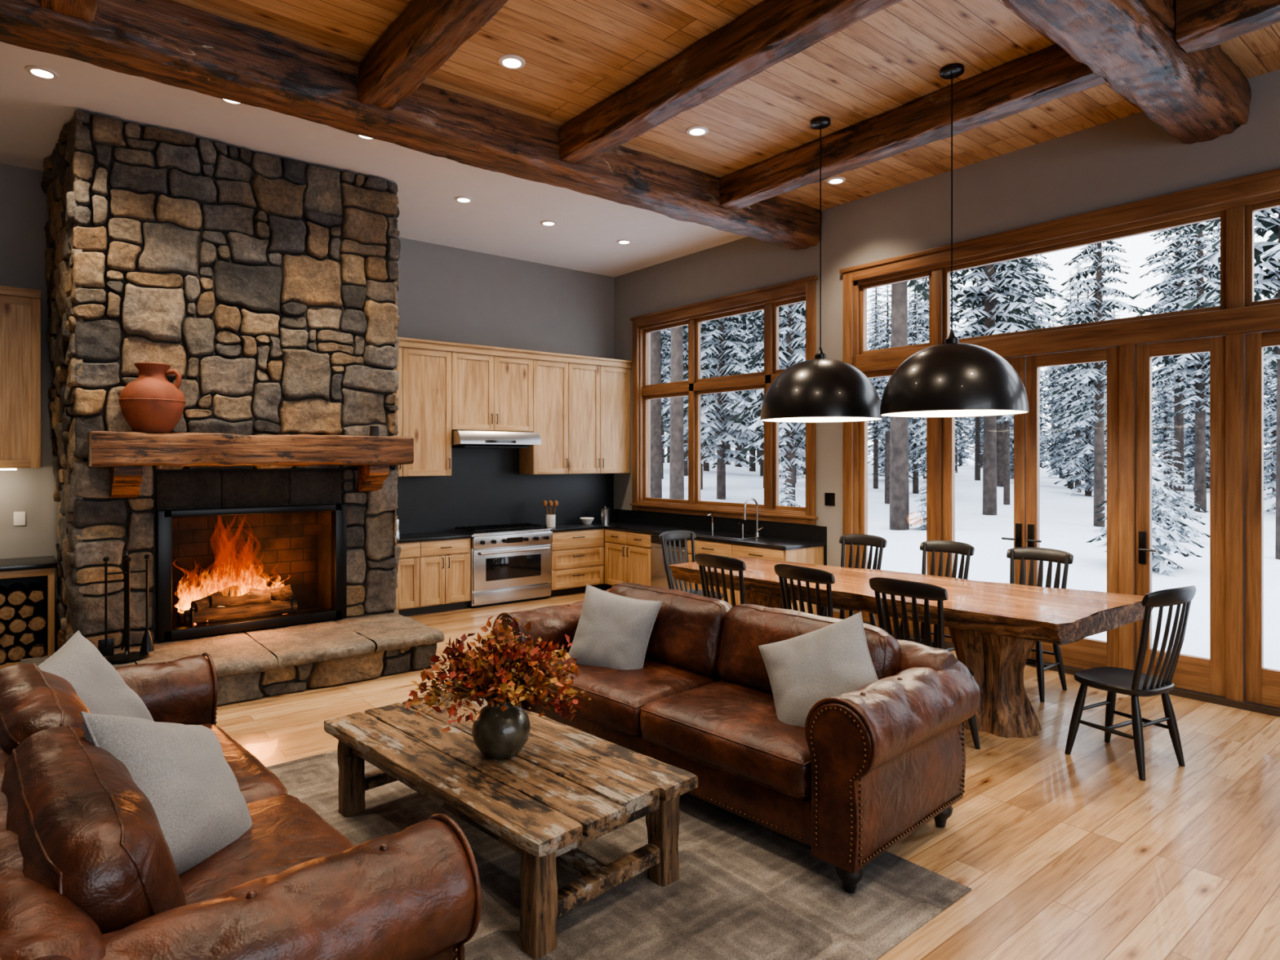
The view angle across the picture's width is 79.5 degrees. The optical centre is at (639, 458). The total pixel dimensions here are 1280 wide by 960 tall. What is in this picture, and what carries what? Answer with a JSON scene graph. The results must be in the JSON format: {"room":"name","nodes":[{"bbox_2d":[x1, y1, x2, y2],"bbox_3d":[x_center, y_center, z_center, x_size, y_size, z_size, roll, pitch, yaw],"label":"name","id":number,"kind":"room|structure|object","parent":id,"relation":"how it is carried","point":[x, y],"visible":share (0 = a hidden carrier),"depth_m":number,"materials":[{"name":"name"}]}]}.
{"room":"cabin living room","nodes":[
{"label":"cabin living room","id":0,"kind":"room"},
{"bbox_2d":[38,0,98,22],"bbox_3d":[-2.012,-2.450,2.803,0.255,0.284,3.150,0,0,-39],"label":"cross beam","id":1,"kind":"structure","parent":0,"point":[86,10],"depth_m":3.95,"materials":[{"name":"brown wood"}]},
{"bbox_2d":[0,163,613,649],"bbox_3d":[-4.193,-0.600,7.800,10.100,4.600,0.200,0,0,-39],"label":"wall","id":2,"kind":"structure","parent":0,"point":[446,294],"depth_m":9.10,"materials":[{"name":"grey paint"}]},
{"bbox_2d":[13,511,25,525],"bbox_3d":[-5.394,0.520,6.692,0.080,0.120,0.007,0,0,-39],"label":"wall outlet","id":3,"kind":"object","parent":2,"relation":"attached to","point":[19,517],"visible":1,"depth_m":6.69,"materials":[{"name":"white plastic"}]},
{"bbox_2d":[0,285,40,470],"bbox_3d":[-5.690,-0.662,6.200,1.360,1.515,0.398,0,0,-39],"label":"upper cabinet","id":4,"kind":"object","parent":2,"relation":"attached to","point":[20,308],"visible":1,"depth_m":6.41,"materials":[{"name":"brown wood"}]},
{"bbox_2d":[395,448,613,533],"bbox_3d":[-1.808,0.685,9.581,3.690,2.030,0.027,0,0,-39],"label":"backsplash","id":5,"kind":"structure","parent":2,"relation":"attached to","point":[485,486],"depth_m":9.54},
{"bbox_2d":[393,337,631,476],"bbox_3d":[-1.669,-0.568,9.443,3.690,1.525,0.418,0,0,-39],"label":"upper cabinet","id":6,"kind":"object","parent":2,"relation":"attached to","point":[578,406],"visible":0.84,"depth_m":9.42,"materials":[{"name":"brown wood"}]},
{"bbox_2d":[451,430,541,448],"bbox_3d":[-1.782,-0.225,9.225,1.060,0.190,0.549,0,0,-39],"label":"range hood","id":7,"kind":"object","parent":6,"relation":"attached to","point":[460,439],"visible":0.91,"depth_m":9.01,"materials":[{"name":"silver metal"}]},
{"bbox_2d":[0,41,746,277],"bbox_3d":[-3.079,-2.615,6.424,9.700,0.150,3.340,0,0,-39],"label":"ceiling kitchen","id":8,"kind":"structure","parent":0,"point":[504,217],"depth_m":6.74,"materials":[{"name":"white paint"}]},
{"bbox_2d":[25,65,58,79],"bbox_3d":[-3.927,-2.534,5.056,0.176,0.012,0.176,0,0,-39],"label":"recessed light","id":9,"kind":"object","parent":8,"relation":"in","point":[41,72],"visible":1,"depth_m":5.05,"materials":[{"name":"white plastic"}]},
{"bbox_2d":[219,97,243,104],"bbox_3d":[-2.872,-2.534,5.421,0.176,0.012,0.176,0,0,-39],"label":"recessed light","id":10,"kind":"object","parent":8,"relation":"in","point":[223,100],"visible":0.23,"depth_m":5.47,"materials":[{"name":"white plastic"}]},
{"bbox_2d":[355,133,375,139],"bbox_3d":[-2.139,-2.534,6.027,0.176,0.012,0.176,0,0,-39],"label":"recessed light","id":11,"kind":"object","parent":8,"relation":"in","point":[357,135],"visible":0.27,"depth_m":6.08,"materials":[{"name":"white plastic"}]},
{"bbox_2d":[454,195,472,203],"bbox_3d":[-1.725,-2.534,7.533,0.176,0.012,0.176,0,0,-39],"label":"recessed light","id":12,"kind":"object","parent":8,"relation":"in","point":[464,199],"visible":1,"depth_m":7.53,"materials":[{"name":"white plastic"}]},
{"bbox_2d":[540,220,556,226],"bbox_3d":[-0.985,-2.534,8.287,0.176,0.012,0.176,0,0,-39],"label":"recessed light","id":13,"kind":"object","parent":8,"relation":"in","point":[548,223],"visible":1,"depth_m":8.28,"materials":[{"name":"white plastic"}]},
{"bbox_2d":[617,239,631,244],"bbox_3d":[-0.185,-2.534,8.999,0.176,0.012,0.176,0,0,-39],"label":"recessed light","id":14,"kind":"object","parent":8,"relation":"in","point":[621,241],"visible":1,"depth_m":8.98,"materials":[{"name":"white plastic"}]},
{"bbox_2d":[54,589,1279,959],"bbox_3d":[-0.480,1.775,3.214,10.100,0.150,12.000,0,0,-39],"label":"floor","id":15,"kind":"structure","parent":0,"point":[1061,855],"depth_m":3.58,"materials":[{"name":"brown wood"}]},
{"bbox_2d":[0,555,57,669],"bbox_3d":[-5.615,1.280,6.107,1.560,0.840,0.620,0,0,-39],"label":"base cabinet","id":16,"kind":"object","parent":15,"relation":"on","point":[24,571],"visible":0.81,"depth_m":6.36,"materials":[{"name":"brown wood"}]},
{"bbox_2d":[0,582,46,663],"bbox_3d":[-5.594,1.359,6.109,1.390,0.581,0.544,0,0,-39],"label":"firewood stack","id":17,"kind":"object","parent":16,"relation":"in","point":[26,620],"visible":1,"depth_m":6.28,"materials":[{"name":"brown wood"}]},
{"bbox_2d":[20,109,444,705],"bbox_3d":[-3.443,-0.415,6.471,2.754,4.230,2.771,0,0,-39],"label":"stone fireplace","id":18,"kind":"object","parent":15,"relation":"on","point":[269,283],"visible":0.84,"depth_m":6.17,"materials":[{"name":"grey stone"}]},
{"bbox_2d":[97,549,154,662],"bbox_3d":[-3.593,1.015,5.390,0.260,0.760,0.260,0,0,6],"label":"fireplace tool set","id":19,"kind":"object","parent":18,"relation":"on","point":[105,646],"visible":0.99,"depth_m":5.34,"materials":[{"name":"black metal"}]},
{"bbox_2d":[176,582,297,626],"bbox_3d":[-3.355,1.210,6.447,0.940,0.321,0.358,0,0,-39],"label":"logs","id":20,"kind":"object","parent":18,"relation":"in","point":[238,601],"visible":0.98,"depth_m":6.34,"materials":[{"name":"brown wood"}]},
{"bbox_2d":[87,431,413,497],"bbox_3d":[-2.993,0.044,6.159,2.302,0.492,0.401,0,0,-39],"label":"mantel shelf","id":21,"kind":"object","parent":18,"relation":"attached to","point":[126,453],"visible":1,"depth_m":5.85,"materials":[{"name":"brown wood"}]},
{"bbox_2d":[118,362,186,433],"bbox_3d":[-3.591,-0.445,5.674,0.424,0.504,0.424,0,0,-10],"label":"terracotta urn","id":22,"kind":"object","parent":21,"relation":"on","point":[149,403],"visible":0.98,"depth_m":5.56,"materials":[{"name":"orange ceramic"}]},
{"bbox_2d":[369,426,379,436],"bbox_3d":[-2.311,-0.238,6.699,0.084,0.090,0.084,0,0,-39],"label":"candle holder","id":23,"kind":"object","parent":21,"relation":"on","point":[374,430],"visible":0.97,"depth_m":6.67,"materials":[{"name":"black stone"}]},
{"bbox_2d":[449,523,552,608],"bbox_3d":[-1.645,1.255,9.230,1.050,0.890,0.664,0,0,-39],"label":"range","id":24,"kind":"object","parent":15,"relation":"on","point":[511,563],"visible":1,"depth_m":9.00,"materials":[{"name":"silver metal"}]},
{"bbox_2d":[395,528,608,616],"bbox_3d":[-1.593,1.298,9.332,3.670,0.805,0.630,0,0,-39],"label":"base cabinet","id":25,"kind":"object","parent":15,"relation":"on","point":[433,575],"visible":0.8,"depth_m":8.61,"materials":[{"name":"brown wood"}]},
{"bbox_2d":[395,520,825,550],"bbox_3d":[-0.659,0.877,8.170,3.698,0.035,3.608,0,0,-39],"label":"countertop","id":26,"kind":"structure","parent":25,"relation":"on","point":[777,543],"depth_m":8.59,"materials":[{"name":"black stone"}]},
{"bbox_2d":[395,515,399,537],"bbox_3d":[-2.658,0.735,8.399,0.080,0.250,0.079,0,0,-39],"label":"pepper mill","id":27,"kind":"object","parent":26,"relation":"on","point":[397,519],"visible":0.42,"depth_m":8.38,"materials":[{"name":"silver metal"}]},
{"bbox_2d":[542,500,558,528],"bbox_3d":[-1.119,0.690,9.645,0.212,0.339,0.192,0,0,-39],"label":"utensil crock","id":28,"kind":"object","parent":26,"relation":"on","point":[550,518],"visible":0.99,"depth_m":9.60,"materials":[{"name":"white ceramic"}]},
{"bbox_2d":[579,517,594,524],"bbox_3d":[-0.701,0.820,10.177,0.190,0.080,0.190,0,0,-39],"label":"bowl","id":29,"kind":"object","parent":26,"relation":"on","point":[584,520],"visible":1,"depth_m":10.12,"materials":[{"name":"white ceramic"}]},
{"bbox_2d":[599,505,610,523],"bbox_3d":[-0.467,0.743,10.302,0.148,0.235,0.148,0,0,-39],"label":"canister","id":30,"kind":"object","parent":26,"relation":"on","point":[605,513],"visible":1,"depth_m":10.24,"materials":[{"name":"silver metal"}]},
{"bbox_2d":[706,514,713,531],"bbox_3d":[0.834,0.756,9.103,0.097,0.208,0.032,0,0,-39],"label":"soap dispenser","id":31,"kind":"object","parent":26,"relation":"on","point":[712,523],"visible":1,"depth_m":9.11,"materials":[{"name":"silver metal"}]},
{"bbox_2d":[695,532,763,539],"bbox_3d":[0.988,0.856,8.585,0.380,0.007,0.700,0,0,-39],"label":"sink","id":32,"kind":"object","parent":26,"relation":"in","point":[731,535],"visible":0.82,"depth_m":8.50,"materials":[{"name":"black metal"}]},
{"bbox_2d":[738,497,764,536],"bbox_3d":[1.190,0.644,8.582,0.244,0.431,0.327,0,0,-39],"label":"kitchen faucet","id":33,"kind":"object","parent":26,"relation":"on","point":[757,533],"visible":0.99,"depth_m":8.57,"materials":[{"name":"silver metal"}]},
{"bbox_2d":[266,750,971,959],"bbox_3d":[-0.670,1.697,3.385,2.580,0.006,3.080,0,0,-40],"label":"area rug","id":34,"kind":"object","parent":15,"relation":"on","point":[745,889],"visible":0.31,"depth_m":3.00,"materials":[{"name":"fabric"}]},
{"bbox_2d":[0,652,481,959],"bbox_3d":[-1.627,1.239,2.506,0.993,0.910,2.613,0,0,-43],"label":"leather sofa","id":35,"kind":"object","parent":34,"relation":"on","point":[88,871],"visible":0.94,"depth_m":1.77,"materials":[{"name":"brown leather"}]},
{"bbox_2d":[35,630,154,721],"bbox_3d":[-2.212,1.000,3.048,0.326,0.554,0.599,0,0,-8],"label":"throw pillow","id":36,"kind":"object","parent":35,"relation":"on","point":[95,680],"visible":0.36,"depth_m":3.08,"materials":[{"name":"grey fabric"}]},
{"bbox_2d":[80,711,252,875],"bbox_3d":[-1.436,1.040,2.376,0.369,0.614,0.671,0,0,8],"label":"throw pillow","id":37,"kind":"object","parent":35,"relation":"on","point":[200,807],"visible":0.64,"depth_m":2.27,"materials":[{"name":"grey fabric"}]},
{"bbox_2d":[324,691,697,959],"bbox_3d":[-0.646,1.476,3.403,1.708,0.434,0.812,0,0,45],"label":"coffee table","id":38,"kind":"object","parent":34,"relation":"on","point":[567,788],"visible":0.86,"depth_m":3.05,"materials":[{"name":"brown wood"}]},
{"bbox_2d":[404,615,591,759],"bbox_3d":[-0.613,0.963,3.282,0.757,0.591,0.708,0,0,-13],"label":"vase","id":39,"kind":"object","parent":38,"relation":"on","point":[500,730],"visible":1,"depth_m":3.20,"materials":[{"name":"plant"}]},
{"bbox_2d":[493,582,980,893],"bbox_3d":[0.329,1.239,4.125,0.994,0.910,2.593,0,0,-43],"label":"leather sofa","id":40,"kind":"object","parent":34,"relation":"on","point":[869,766],"visible":0.72,"depth_m":3.45,"materials":[{"name":"brown leather"}]},
{"bbox_2d":[565,583,662,669],"bbox_3d":[-0.163,1.025,4.474,0.570,0.538,0.272,0,0,24],"label":"throw pillow","id":41,"kind":"object","parent":40,"relation":"on","point":[613,631],"visible":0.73,"depth_m":4.39,"materials":[{"name":"grey fabric"}]},
{"bbox_2d":[758,611,878,727],"bbox_3d":[0.833,1.010,3.530,0.640,0.578,0.359,0,0,18],"label":"throw pillow","id":42,"kind":"object","parent":40,"relation":"on","point":[833,660],"visible":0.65,"depth_m":3.48,"materials":[{"name":"grey fabric"}]},
{"bbox_2d":[657,530,723,598],"bbox_3d":[0.483,1.191,7.090,0.470,1.023,0.530,0,0,-42],"label":"dining chair","id":43,"kind":"object","parent":15,"relation":"on","point":[671,535],"visible":0.38,"depth_m":7.23,"materials":[{"name":"black paint"}]},
{"bbox_2d":[604,528,823,614],"bbox_3d":[0.701,1.298,8.906,0.640,0.805,3.000,0,0,-39],"label":"base cabinet","id":44,"kind":"object","parent":15,"relation":"on","point":[628,554],"visible":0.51,"depth_m":9.20,"materials":[{"name":"brown wood"}]},
{"bbox_2d":[650,534,687,590],"bbox_3d":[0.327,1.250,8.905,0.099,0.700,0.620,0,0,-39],"label":"dishwasher","id":45,"kind":"object","parent":44,"relation":"in","point":[659,579],"visible":0.48,"depth_m":9.01,"materials":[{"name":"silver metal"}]},
{"bbox_2d":[694,553,746,606],"bbox_3d":[0.715,1.191,5.622,0.530,1.023,0.470,0,0,-41],"label":"dining chair","id":46,"kind":"object","parent":15,"relation":"on","point":[722,562],"visible":0.38,"depth_m":5.43,"materials":[{"name":"black paint"}]},
{"bbox_2d":[774,564,835,617],"bbox_3d":[1.202,1.191,5.053,0.530,1.023,0.470,0,0,-38],"label":"dining chair","id":47,"kind":"object","parent":15,"relation":"on","point":[784,571],"visible":0.32,"depth_m":4.87,"materials":[{"name":"black paint"}]},
{"bbox_2d":[821,533,887,626],"bbox_3d":[1.835,1.191,6.737,0.530,1.023,0.470,0,0,-40],"label":"dining chair","id":48,"kind":"object","parent":15,"relation":"on","point":[870,540],"visible":0.39,"depth_m":6.87,"materials":[{"name":"black paint"}]},
{"bbox_2d":[668,556,1153,737],"bbox_3d":[1.796,1.300,5.753,1.466,0.800,3.160,0,0,-39],"label":"dining table","id":49,"kind":"object","parent":15,"relation":"on","point":[994,628],"visible":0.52,"depth_m":4.82,"materials":[{"name":"brown wood"}]},
{"bbox_2d":[869,577,980,749],"bbox_3d":[1.664,1.191,4.498,0.530,1.023,0.470,0,0,-41],"label":"dining chair","id":50,"kind":"object","parent":15,"relation":"on","point":[901,588],"visible":0.4,"depth_m":4.34,"materials":[{"name":"black paint"}]},
{"bbox_2d":[899,540,974,651],"bbox_3d":[2.365,1.191,6.211,0.530,1.023,0.470,0,0,-37],"label":"dining chair","id":51,"kind":"object","parent":15,"relation":"on","point":[942,546],"visible":0.33,"depth_m":6.33,"materials":[{"name":"black paint"}]},
{"bbox_2d":[1006,546,1073,702],"bbox_3d":[2.878,1.191,5.704,0.530,1.023,0.470,0,0,-41],"label":"dining chair","id":52,"kind":"object","parent":15,"relation":"on","point":[1032,553],"visible":0.48,"depth_m":5.76,"materials":[{"name":"black paint"}]},
{"bbox_2d":[1064,585,1195,780],"bbox_3d":[2.754,1.191,4.308,0.470,1.023,0.530,0,0,-29],"label":"dining chair","id":53,"kind":"object","parent":15,"relation":"on","point":[1135,683],"visible":1,"depth_m":4.18,"materials":[{"name":"black paint"}]},
{"bbox_2d":[171,0,1279,210],"bbox_3d":[0.571,-2.655,1.917,9.700,0.150,8.260,0,0,-39],"label":"ceiling","id":54,"kind":"structure","parent":0,"point":[576,54],"depth_m":5.03,"materials":[{"name":"brown wood"}]},
{"bbox_2d":[0,0,822,250],"bbox_3d":[-2.003,-2.441,5.095,9.680,0.442,0.423,0,0,-39],"label":"log beam","id":55,"kind":"structure","parent":54,"relation":"attached to","point":[170,42],"depth_m":5.00,"materials":[{"name":"brown wood"}]},
{"bbox_2d":[357,0,508,110],"bbox_3d":[-0.740,-2.449,3.834,0.258,0.287,3.150,0,0,-39],"label":"cross beam","id":56,"kind":"structure","parent":54,"relation":"attached to","point":[416,44],"depth_m":4.41,"materials":[{"name":"brown wood"}]},
{"bbox_2d":[497,54,525,69],"bbox_3d":[-0.832,-2.574,5.000,0.176,0.012,0.176,0,0,-39],"label":"recessed light","id":57,"kind":"object","parent":54,"relation":"in","point":[508,61],"visible":1,"depth_m":4.99,"materials":[{"name":"white plastic"}]},
{"bbox_2d":[686,125,708,136],"bbox_3d":[0.451,-2.574,6.053,0.176,0.012,0.176,0,0,-39],"label":"recessed light","id":58,"kind":"object","parent":54,"relation":"in","point":[696,131],"visible":1,"depth_m":6.05,"materials":[{"name":"white plastic"}]},
{"bbox_2d":[559,0,902,164],"bbox_3d":[0.461,-2.452,4.806,0.252,0.283,3.150,0,0,-39],"label":"cross beam","id":59,"kind":"structure","parent":54,"relation":"attached to","point":[772,32],"depth_m":4.71,"materials":[{"name":"brown wood"}]},
{"bbox_2d":[760,116,883,422],"bbox_3d":[1.379,-1.438,5.877,0.910,2.284,0.910,0,0,-39],"label":"dome pendant lamp","id":60,"kind":"object","parent":54,"relation":"hanging from","point":[820,389],"visible":0.98,"depth_m":5.57,"materials":[{"name":"black metal"}]},
{"bbox_2d":[826,177,845,184],"bbox_3d":[1.816,-2.574,7.132,0.176,0.012,0.176,0,0,-39],"label":"recessed light","id":61,"kind":"object","parent":54,"relation":"in","point":[833,180],"visible":1,"depth_m":7.12,"materials":[{"name":"white plastic"}]},
{"bbox_2d":[719,44,1107,209],"bbox_3d":[1.811,-2.451,5.900,0.249,0.284,3.150,0,0,-39],"label":"cross beam","id":62,"kind":"structure","parent":54,"relation":"attached to","point":[1046,75],"depth_m":5.51,"materials":[{"name":"brown wood"}]},
{"bbox_2d":[880,62,1028,417],"bbox_3d":[2.064,-1.438,5.094,0.910,2.284,0.910,0,0,-39],"label":"dome pendant lamp","id":63,"kind":"object","parent":54,"relation":"hanging from","point":[953,378],"visible":1,"depth_m":4.79,"materials":[{"name":"black metal"}]},
{"bbox_2d":[1001,0,1251,144],"bbox_3d":[0.238,-2.439,2.328,9.680,0.444,0.443,0,0,-39],"label":"log beam","id":64,"kind":"structure","parent":54,"relation":"attached to","point":[1201,95],"depth_m":4.40,"materials":[{"name":"brown wood"}]},
{"bbox_2d":[1175,0,1279,53],"bbox_3d":[4.434,-2.448,2.658,0.254,0.287,4.350,0,0,-39],"label":"cross beam","id":65,"kind":"structure","parent":54,"relation":"attached to","point":[1200,24],"depth_m":4.16,"materials":[{"name":"brown wood"}]},
{"bbox_2d":[613,69,1279,617],"bbox_3d":[3.367,-0.600,6.330,0.200,4.600,11.600,0,0,-39],"label":"wall","id":66,"kind":"structure","parent":0,"point":[1131,158],"depth_m":6.97,"materials":[{"name":"grey paint"}]},
{"bbox_2d":[614,508,826,616],"bbox_3d":[0.787,1.200,9.339,0.018,1.000,3.605,0,0,-39],"label":"backsplash","id":67,"kind":"structure","parent":66,"relation":"attached to","point":[789,531],"depth_m":8.98,"materials":[{"name":"black stone"}]},
{"bbox_2d":[629,275,817,524],"bbox_3d":[0.921,-0.608,9.271,0.220,2.595,3.110,0,0,-39],"label":"window","id":68,"kind":"structure","parent":66,"relation":"in","point":[642,391],"depth_m":9.24,"materials":[{"name":"brown wood"}]},
{"bbox_2d":[824,493,835,506],"bbox_3d":[1.950,0.415,7.910,0.011,0.130,0.120,0,0,-39],"label":"light switch","id":69,"kind":"object","parent":66,"relation":"attached to","point":[829,498],"visible":1,"depth_m":7.90,"materials":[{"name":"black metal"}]},
{"bbox_2d":[833,611,839,618],"bbox_3d":[4.446,1.630,4.823,0.020,0.140,7.900,0,0,-39],"label":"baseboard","id":70,"kind":"structure","parent":66,"relation":"attached to","point":[836,615],"depth_m":7.83,"materials":[{"name":"brown wood"}]},
{"bbox_2d":[839,168,1279,716],"bbox_3d":[3.669,-0.105,5.917,0.250,3.610,4.960,0,0,-39],"label":"window","id":71,"kind":"structure","parent":66,"relation":"in","point":[1237,315],"depth_m":5.80,"materials":[{"name":"brown wood"}]},
{"bbox_2d":[942,355,1026,643],"bbox_3d":[2.962,0.400,6.684,0.134,2.510,0.730,0,0,-39],"label":"door","id":72,"kind":"structure","parent":71,"relation":"attached to","point":[1019,363],"depth_m":6.47,"materials":[{"name":"brown wood"}]},
{"bbox_2d":[1026,346,1119,669],"bbox_3d":[3.418,0.400,6.120,0.134,2.510,0.700,0,0,-39],"label":"door","id":73,"kind":"structure","parent":71,"relation":"attached to","point":[1086,653],"depth_m":6.06,"materials":[{"name":"brown wood"}]},
{"bbox_2d":[1136,335,1225,697],"bbox_3d":[3.881,0.400,5.549,0.134,2.510,0.550,0,0,-39],"label":"door","id":74,"kind":"structure","parent":71,"relation":"attached to","point":[1192,673],"depth_m":5.45,"materials":[{"name":"brown wood"}]},
{"bbox_2d":[1244,329,1279,707],"bbox_3d":[4.334,0.400,4.989,0.134,2.510,0.670,0,0,-39],"label":"door","id":75,"kind":"structure","parent":71,"relation":"attached to","point":[1262,685],"depth_m":5.21,"materials":[{"name":"brown wood"}]},
{"label":"outside","id":76,"kind":"structure","parent":0,"visible":0},
{"bbox_2d":[662,447,1279,670],"bbox_3d":[25.280,0.086,42.989,80.000,3.703,105.000,0,0,-39],"label":"snowy ground","id":77,"kind":"structure","parent":76,"point":[1066,522],"depth_m":14.52,"materials":[{"name":"white snow"}]},
{"bbox_2d":[650,206,1279,577],"bbox_3d":[9.824,-6.999,40.523,49.368,18.526,49.733,0,0,-41],"label":"pine forest","id":78,"kind":"object","parent":77,"relation":"on","point":[1078,394],"visible":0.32,"depth_m":20.91,"materials":[{"name":"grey plant"}]}
]}

